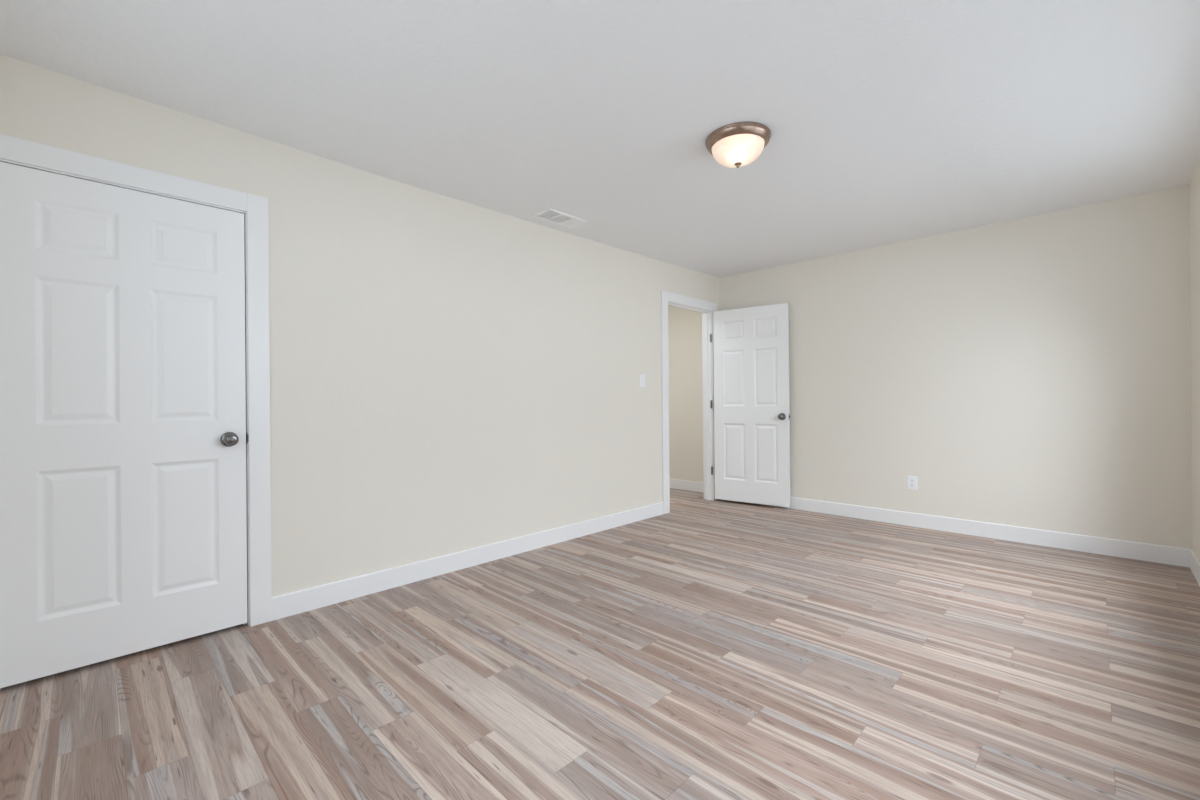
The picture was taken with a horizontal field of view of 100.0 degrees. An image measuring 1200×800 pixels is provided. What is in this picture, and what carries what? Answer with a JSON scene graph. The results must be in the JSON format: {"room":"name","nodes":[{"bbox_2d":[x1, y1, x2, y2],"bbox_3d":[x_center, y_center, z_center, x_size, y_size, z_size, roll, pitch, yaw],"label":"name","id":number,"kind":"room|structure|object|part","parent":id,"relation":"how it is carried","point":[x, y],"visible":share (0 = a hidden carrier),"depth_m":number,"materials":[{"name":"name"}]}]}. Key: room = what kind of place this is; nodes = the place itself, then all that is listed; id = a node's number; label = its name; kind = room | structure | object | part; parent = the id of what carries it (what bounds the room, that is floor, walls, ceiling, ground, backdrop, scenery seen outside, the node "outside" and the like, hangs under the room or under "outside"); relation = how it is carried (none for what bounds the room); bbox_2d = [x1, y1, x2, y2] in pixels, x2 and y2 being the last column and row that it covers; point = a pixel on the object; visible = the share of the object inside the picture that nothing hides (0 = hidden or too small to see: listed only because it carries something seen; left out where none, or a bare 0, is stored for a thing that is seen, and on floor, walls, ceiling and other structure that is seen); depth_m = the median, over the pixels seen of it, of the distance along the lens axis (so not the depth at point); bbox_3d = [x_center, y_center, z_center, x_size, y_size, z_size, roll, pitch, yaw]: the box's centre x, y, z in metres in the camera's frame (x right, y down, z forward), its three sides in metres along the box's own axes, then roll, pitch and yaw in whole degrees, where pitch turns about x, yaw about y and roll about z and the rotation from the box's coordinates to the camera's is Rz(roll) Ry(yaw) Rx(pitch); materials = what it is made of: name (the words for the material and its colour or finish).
{"room":"empty bedroom","nodes":[
{"label":"empty bedroom","id":0,"kind":"room"},
{"bbox_2d":[0,54,719,596],"bbox_3d":[-0.547,-0.145,3.761,0.100,2.500,5.590,-1,0,45],"label":"wall","id":1,"kind":"structure","parent":0,"point":[448,375],"depth_m":3.08,"materials":[{"name":"beige paint"}]},
{"bbox_2d":[0,162,246,687],"bbox_3d":[-2.032,0.091,2.206,0.176,2.010,0.799,-1,0,45],"label":"door","id":2,"kind":"structure","parent":1,"relation":"in","point":[123,505],"depth_m":2.15,"materials":[{"name":"white paint"}]},
{"bbox_3d":[-1.763,0.189,2.404,0.070,0.071,0.071,-1,0,45],"label":"knob","id":3,"kind":"part","parent":2,"relation":"part of","materials":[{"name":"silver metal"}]},
{"bbox_2d":[0,134,271,689],"bbox_3d":[-2.051,0.051,2.222,0.116,2.131,0.994,-1,0,45],"label":"door frame","id":4,"kind":"structure","parent":1,"relation":"attached to","point":[16,151],"depth_m":2.48,"materials":[{"name":"white paint"}]},
{"bbox_2d":[271,502,663,620],"bbox_3d":[-0.527,1.047,3.690,0.013,0.116,3.226,-1,0,45],"label":"baseboard","id":5,"kind":"structure","parent":1,"relation":"attached to","point":[292,603],"depth_m":3.18,"materials":[{"name":"white paint"}]},
{"bbox_2d":[640,374,644,386],"bbox_3d":[0.393,-0.178,4.635,0.018,0.116,0.072,-1,0,45],"label":"light switch","id":6,"kind":"object","parent":1,"relation":"attached to","point":[642,376],"visible":1,"depth_m":4.63,"materials":[{"name":"white plastic"}]},
{"bbox_2d":[661,290,717,513],"bbox_3d":[0.903,0.019,5.231,0.132,2.151,0.987,-1,0,45],"label":"door frame","id":7,"kind":"structure","parent":1,"relation":"attached to","point":[706,308],"depth_m":5.47,"materials":[{"name":"white paint"}]},
{"bbox_3d":[0.862,0.019,5.271,0.016,2.151,0.975,-1,0,45],"label":"casing","id":8,"kind":"part","parent":7,"relation":"part of","materials":[{"name":"white paint"}]},
{"bbox_2d":[710,303,789,506],"bbox_3d":[1.539,0.053,5.228,0.843,2.019,0.175,-1,0,36],"label":"door","id":9,"kind":"structure","parent":7,"relation":"attached to","point":[751,344],"depth_m":5.18,"materials":[{"name":"white paint"}]},
{"bbox_3d":[1.792,0.165,4.979,0.071,0.071,0.070,-1,0,36],"label":"knob","id":10,"kind":"part","parent":9,"relation":"part of","materials":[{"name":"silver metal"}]},
{"bbox_2d":[0,488,1199,799],"bbox_3d":[0.260,1.128,3.045,4.979,0.060,5.690,-1,0,45],"label":"floor","id":11,"kind":"structure","parent":0,"point":[702,649],"depth_m":1.94,"materials":[{"name":"plastic"}]},
{"bbox_2d":[0,0,1199,277],"bbox_3d":[0.239,-1.383,3.048,4.979,0.117,5.690,-1,0,45],"label":"ceiling","id":12,"kind":"structure","parent":0,"point":[888,121],"depth_m":2.20,"materials":[{"name":"paint"}]},
{"bbox_2d":[533,208,587,228],"bbox_3d":[-0.287,-1.321,3.670,0.192,0.011,0.366,-1,0,45],"label":"ceiling vent","id":13,"kind":"object","parent":12,"relation":"in","point":[570,222],"visible":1,"depth_m":3.67,"materials":[{"name":"white metal"}]},
{"bbox_2d":[706,122,770,167],"bbox_3d":[0.706,-1.265,2.578,0.322,0.152,0.322,-1,0,45],"label":"ceiling light","id":14,"kind":"object","parent":12,"relation":"attached to","point":[739,144],"visible":1,"depth_m":2.49,"materials":[{"name":"white glass"}]},
{"bbox_3d":[0.706,-1.255,2.578,0.262,0.092,0.262,-1,0,45],"label":"lamp shade","id":15,"kind":"part","parent":14,"relation":"part of","materials":[{"name":"white glass"}]},
{"bbox_2d":[668,306,702,482],"bbox_3d":[0.926,-0.154,6.303,1.371,2.500,0.100,-1,0,45],"label":"wall","id":16,"kind":"structure","parent":0,"point":[684,326],"depth_m":6.12,"materials":[{"name":"beige paint"}]},
{"bbox_2d":[669,478,703,492],"bbox_3d":[0.932,1.037,6.227,1.271,0.116,0.013,-1,0,45],"label":"baseboard","id":17,"kind":"structure","parent":16,"relation":"attached to","point":[674,483],"depth_m":6.10,"materials":[{"name":"white paint"}]},
{"bbox_2d":[720,185,1191,548],"bbox_3d":[2.626,-0.171,4.410,3.508,2.500,0.100,-1,0,45],"label":"wall","id":18,"kind":"structure","parent":0,"point":[1033,372],"depth_m":3.85,"materials":[{"name":"beige paint"}]},
{"bbox_2d":[907,476,916,489],"bbox_3d":[2.667,0.708,4.299,0.072,0.116,0.011,-1,0,45],"label":"power outlet","id":19,"kind":"object","parent":18,"relation":"attached to","point":[911,480],"visible":1,"depth_m":4.30,"materials":[{"name":"white plastic"}]},
{"bbox_2d":[763,497,1189,567],"bbox_3d":[2.556,1.022,4.408,3.395,0.116,0.013,-1,0,45],"label":"baseboard","id":20,"kind":"structure","parent":18,"relation":"attached to","point":[1162,554],"depth_m":3.84,"materials":[{"name":"white paint"}]},
{"bbox_2d":[1189,160,1199,560],"bbox_3d":[1.896,-0.168,1.243,0.100,2.500,5.434,-1,0,45],"label":"wall","id":21,"kind":"structure","parent":0,"point":[1194,185],"depth_m":3.06,"materials":[{"name":"beige paint"}]},
{"bbox_2d":[1189,549,1199,585],"bbox_3d":[1.901,1.024,1.317,0.013,0.116,5.334,-1,0,45],"label":"baseboard","id":22,"kind":"structure","parent":21,"relation":"attached to","point":[1194,563],"depth_m":3.05,"materials":[{"name":"white paint"}]}
]}

